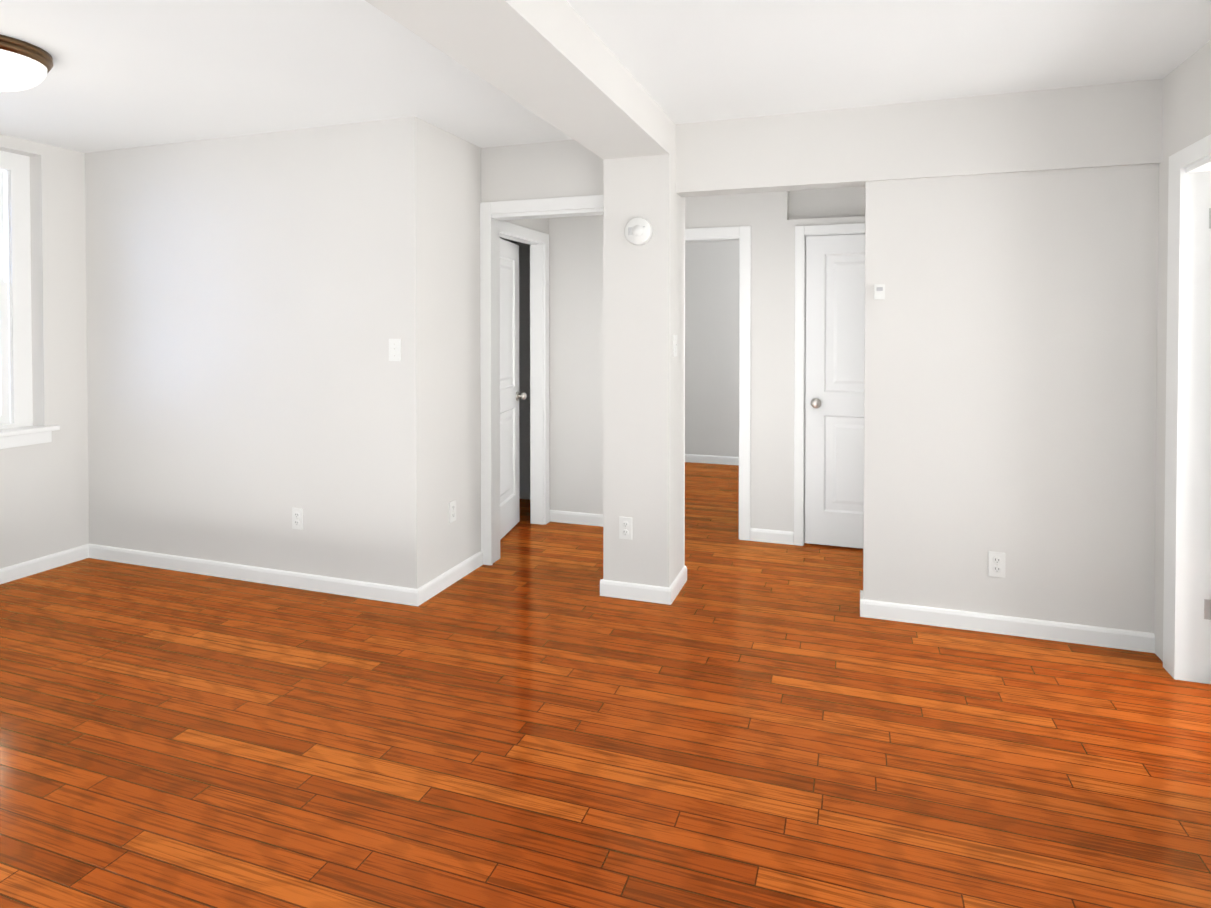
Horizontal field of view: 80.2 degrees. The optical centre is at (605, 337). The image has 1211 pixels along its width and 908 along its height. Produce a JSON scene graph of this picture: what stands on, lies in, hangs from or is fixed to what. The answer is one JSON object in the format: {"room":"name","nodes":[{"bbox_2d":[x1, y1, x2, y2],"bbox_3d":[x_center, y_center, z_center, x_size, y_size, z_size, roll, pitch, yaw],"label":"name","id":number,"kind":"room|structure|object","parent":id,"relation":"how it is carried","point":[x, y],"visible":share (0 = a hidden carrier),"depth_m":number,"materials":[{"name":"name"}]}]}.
{"room":"empty living room","nodes":[
{"label":"empty living room","id":0,"kind":"room"},
{"bbox_2d":[0,134,88,568],"bbox_3d":[-3.684,0.128,3.533,0.300,2.500,10.870,0,1,19],"label":"wall","id":1,"kind":"structure","parent":0,"point":[44,501],"depth_m":4.26,"materials":[{"name":"paint"}]},
{"bbox_2d":[0,151,32,429],"bbox_3d":[-3.644,-0.261,3.796,0.200,1.590,1.005,0,1,19],"label":"window unit","id":2,"kind":"structure","parent":1,"relation":"in","point":[16,405],"depth_m":4.17,"materials":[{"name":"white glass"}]},
{"bbox_2d":[0,431,51,448],"bbox_3d":[-3.447,0.591,3.741,0.016,0.068,1.065,0,1,19],"label":"trim","id":3,"kind":"structure","parent":1,"relation":"attached to","point":[24,440],"depth_m":4.11,"materials":[{"name":"white wood"}]},
{"bbox_2d":[0,425,59,437],"bbox_3d":[-3.481,0.543,3.752,0.145,0.028,1.125,0,1,19],"label":"window sill","id":4,"kind":"structure","parent":1,"relation":"attached to","point":[19,431],"depth_m":4.12,"materials":[{"name":"white wood"}]},
{"bbox_2d":[0,544,87,583],"bbox_3d":[-3.296,1.327,4.194,0.015,0.083,0.500,0,1,19],"label":"baseboard","id":5,"kind":"structure","parent":1,"relation":"attached to","point":[24,569],"depth_m":4.20,"materials":[{"name":"white wood"}]},
{"bbox_2d":[85,118,399,586],"bbox_3d":[-2.119,0.119,4.127,2.270,2.500,0.100,0,1,19],"label":"wall","id":6,"kind":"structure","parent":0,"point":[243,381],"depth_m":4.03,"materials":[{"name":"paint"}]},
{"bbox_2d":[88,544,423,605],"bbox_3d":[-2.083,1.328,4.072,2.385,0.083,0.015,0,1,19],"label":"baseboard","id":7,"kind":"structure","parent":6,"relation":"attached to","point":[339,586],"depth_m":4.00,"materials":[{"name":"white wood"}]},
{"bbox_2d":[292,508,302,529],"bbox_3d":[-1.685,0.992,3.931,0.070,0.115,0.010,0,1,19],"label":"outlet","id":8,"kind":"object","parent":6,"relation":"attached to","point":[297,518],"visible":1,"depth_m":3.93,"materials":[{"name":"plastic"}]},
{"bbox_2d":[389,339,400,360],"bbox_3d":[-1.090,0.065,3.708,0.070,0.115,0.017,0,1,19],"label":"light switch","id":9,"kind":"object","parent":6,"relation":"attached to","point":[394,349],"visible":1,"depth_m":3.71,"materials":[{"name":"plastic"}]},
{"bbox_2d":[398,116,548,588],"bbox_3d":[-0.295,0.094,5.778,0.100,2.500,4.413,0,1,19],"label":"wall","id":10,"kind":"structure","parent":0,"point":[439,303],"depth_m":3.87,"materials":[{"name":"paint"}]},
{"bbox_2d":[449,500,455,522],"bbox_3d":[-0.852,0.971,4.011,0.010,0.115,0.070,0,1,19],"label":"outlet","id":11,"kind":"object","parent":10,"relation":"attached to","point":[452,511],"visible":1,"depth_m":4.00,"materials":[{"name":"plastic"}]},
{"bbox_2d":[423,551,482,601],"bbox_3d":[-0.845,1.329,4.027,0.015,0.083,0.663,0,1,19],"label":"baseboard","id":12,"kind":"structure","parent":10,"relation":"attached to","point":[438,584],"depth_m":3.99,"materials":[{"name":"white wood"}]},
{"bbox_2d":[500,238,526,539],"bbox_3d":[-0.699,0.343,4.878,0.175,2.005,0.710,0,1,9],"label":"bathroom door","id":13,"kind":"structure","parent":10,"relation":"in","point":[510,396],"depth_m":4.99,"materials":[{"name":"paint"}]},
{"bbox_2d":[500,220,549,524],"bbox_3d":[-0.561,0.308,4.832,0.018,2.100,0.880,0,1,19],"label":"door frame","id":14,"kind":"structure","parent":10,"relation":"attached to","point":[521,231],"depth_m":5.18,"materials":[{"name":"white wood"}]},
{"bbox_2d":[500,237,529,498],"bbox_3d":[-1.387,0.087,6.246,2.270,2.500,0.100,0,1,19],"label":"wall","id":15,"kind":"structure","parent":0,"point":[524,344],"depth_m":5.95,"materials":[{"name":"paint"}]},
{"bbox_2d":[481,140,602,213],"bbox_3d":[-0.318,-0.933,4.225,0.860,0.400,0.120,0,1,19],"label":"wall","id":16,"kind":"structure","parent":0,"point":[563,168],"depth_m":4.18,"materials":[{"name":"paint"}]},
{"bbox_2d":[480,195,602,564],"bbox_3d":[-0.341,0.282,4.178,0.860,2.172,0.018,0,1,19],"label":"door frame","id":17,"kind":"structure","parent":16,"relation":"attached to","point":[488,210],"depth_m":4.29,"materials":[{"name":"white wood"}]},
{"bbox_2d":[0,462,1210,907],"bbox_3d":[-0.911,1.440,2.716,10.200,0.100,11.100,0,1,19],"label":"floor","id":18,"kind":"structure","parent":0,"point":[530,718],"depth_m":2.45,"materials":[{"name":"brown wood"}]},
{"bbox_2d":[600,579,675,604],"bbox_3d":[0.156,1.333,3.766,0.388,0.083,0.015,0,1,19],"label":"baseboard","id":19,"kind":"structure","parent":18,"relation":"on","point":[608,588],"depth_m":3.76,"materials":[{"name":"white wood"}]},
{"bbox_2d":[603,119,684,586],"bbox_3d":[0.217,0.122,3.927,0.358,2.500,0.363,0,1,19],"label":"pillar","id":20,"kind":"structure","parent":18,"relation":"on","point":[643,398],"depth_m":3.76,"materials":[{"name":"paint"}]},
{"bbox_2d":[619,517,631,539],"bbox_3d":[0.105,1.004,3.781,0.070,0.115,0.010,0,1,19],"label":"outlet","id":21,"kind":"object","parent":20,"relation":"attached to","point":[625,527],"visible":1,"depth_m":3.78,"materials":[{"name":"plastic"}]},
{"bbox_2d":[625,217,652,245],"bbox_3d":[0.170,-0.549,3.721,0.144,0.144,0.039,0,1,19],"label":"smoke detector","id":22,"kind":"object","parent":20,"relation":"attached to","point":[638,231],"visible":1,"depth_m":3.71,"materials":[{"name":"plastic"}]},
{"bbox_2d":[673,335,677,356],"bbox_3d":[0.375,0.044,3.807,0.017,0.115,0.070,0,1,19],"label":"light switch","id":23,"kind":"object","parent":20,"relation":"attached to","point":[675,344],"visible":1,"depth_m":3.78,"materials":[{"name":"plastic"}]},
{"bbox_2d":[670,565,686,595],"bbox_3d":[0.393,1.331,3.884,0.015,0.083,0.363,0,1,19],"label":"baseboard","id":24,"kind":"structure","parent":18,"relation":"on","point":[681,578],"depth_m":3.91,"materials":[{"name":"white wood"}]},
{"bbox_2d":[0,0,1210,152],"bbox_3d":[-0.911,-1.159,2.677,10.200,0.100,11.100,0,1,19],"label":"ceiling","id":25,"kind":"structure","parent":0,"point":[123,74],"depth_m":2.88,"materials":[{"name":"paint"}]},
{"bbox_2d":[0,34,52,91],"bbox_3d":[-2.365,-1.019,2.759,0.394,0.183,0.394,0,1,19],"label":"flush-mount light","id":26,"kind":"object","parent":25,"relation":"attached to","point":[24,65],"visible":1,"depth_m":2.73,"materials":[{"name":"white glass"}]},
{"bbox_2d":[365,0,669,159],"bbox_3d":[-0.968,-0.983,0.478,0.358,0.187,6.900,0,1,19],"label":"beam","id":27,"kind":"structure","parent":25,"relation":"attached to","point":[558,65],"depth_m":2.50,"materials":[{"name":"paint"}]},
{"bbox_2d":[675,79,1161,196],"bbox_3d":[1.411,-0.942,3.524,2.150,0.360,0.145,0,1,19],"label":"beam","id":28,"kind":"structure","parent":25,"relation":"attached to","point":[1105,125],"depth_m":3.41,"materials":[{"name":"paint"}]},
{"bbox_2d":[549,186,864,531],"bbox_3d":[1.028,0.108,4.841,3.014,2.500,0.120,0,1,19],"label":"wall","id":29,"kind":"structure","parent":0,"point":[772,219],"depth_m":4.81,"materials":[{"name":"paint"}]},
{"bbox_2d":[550,510,602,526],"bbox_3d":[-0.166,1.312,5.200,0.534,0.083,0.015,0,1,19],"label":"baseboard","id":30,"kind":"structure","parent":29,"relation":"attached to","point":[580,518],"depth_m":5.21,"materials":[{"name":"white wood"}]},
{"bbox_2d":[685,226,750,540],"bbox_3d":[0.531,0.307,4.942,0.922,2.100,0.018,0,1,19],"label":"door frame","id":31,"kind":"structure","parent":29,"relation":"attached to","point":[743,233],"depth_m":4.80,"materials":[{"name":"white wood"}]},
{"bbox_2d":[750,528,793,544],"bbox_3d":[1.102,1.318,4.763,0.280,0.083,0.015,0,1,19],"label":"baseboard","id":32,"kind":"structure","parent":29,"relation":"attached to","point":[759,535],"depth_m":4.76,"materials":[{"name":"white wood"}]},
{"bbox_2d":[794,223,864,545],"bbox_3d":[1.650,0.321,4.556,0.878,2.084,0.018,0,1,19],"label":"door frame","id":33,"kind":"structure","parent":29,"relation":"attached to","point":[801,232],"depth_m":4.68,"materials":[{"name":"white wood"}]},
{"bbox_2d":[805,234,864,548],"bbox_3d":[1.663,0.348,4.593,0.740,2.005,0.175,0,1,19],"label":"hall door","id":34,"kind":"structure","parent":29,"relation":"in","point":[834,430],"depth_m":4.64,"materials":[{"name":"paint"}]},
{"bbox_2d":[685,240,738,456],"bbox_3d":[1.830,0.071,7.314,3.114,2.500,0.120,0,1,19],"label":"wall","id":35,"kind":"structure","parent":0,"point":[712,348],"depth_m":7.50,"materials":[{"name":"paint"}]},
{"bbox_2d":[685,454,738,464],"bbox_3d":[1.799,1.281,7.272,2.894,0.083,0.015,0,1,19],"label":"baseboard","id":36,"kind":"structure","parent":35,"relation":"attached to","point":[710,459],"depth_m":7.50,"materials":[{"name":"white wood"}]},
{"bbox_2d":[863,164,1158,632],"bbox_3d":[1.863,0.310,3.400,1.202,2.140,0.120,0,1,19],"label":"wall","id":37,"kind":"structure","parent":0,"point":[1010,368],"depth_m":3.33,"materials":[{"name":"paint"}]},
{"bbox_2d":[874,284,884,298],"bbox_3d":[1.334,-0.222,3.501,0.048,0.072,0.019,0,1,19],"label":"thermostat","id":38,"kind":"object","parent":37,"relation":"attached to","point":[879,291],"visible":1,"depth_m":3.49,"materials":[{"name":"plastic"}]},
{"bbox_2d":[988,551,1004,577],"bbox_3d":[1.826,1.061,3.355,0.070,0.115,0.010,0,1,19],"label":"electrical outlet","id":39,"kind":"object","parent":37,"relation":"attached to","point":[996,564],"visible":1,"depth_m":3.35,"materials":[{"name":"plastic"}]},
{"bbox_2d":[860,594,1154,652],"bbox_3d":[1.833,1.339,3.355,1.217,0.083,0.015,0,1,19],"label":"baseboard","id":40,"kind":"structure","parent":37,"relation":"attached to","point":[1057,631],"depth_m":3.33,"materials":[{"name":"white wood"}]},
{"bbox_2d":[1154,40,1210,660],"bbox_3d":[1.335,0.183,-0.154,0.120,2.500,7.178,0,1,19],"label":"wall","id":41,"kind":"structure","parent":0,"point":[1186,102],"depth_m":3.06,"materials":[{"name":"paint"}]},
{"bbox_2d":[1163,134,1210,683],"bbox_3d":[2.243,0.325,2.504,0.138,2.137,1.020,0,1,19],"label":"door frame","id":42,"kind":"structure","parent":41,"relation":"attached to","point":[1187,601],"depth_m":2.89,"materials":[{"name":"white wood"}]}
]}

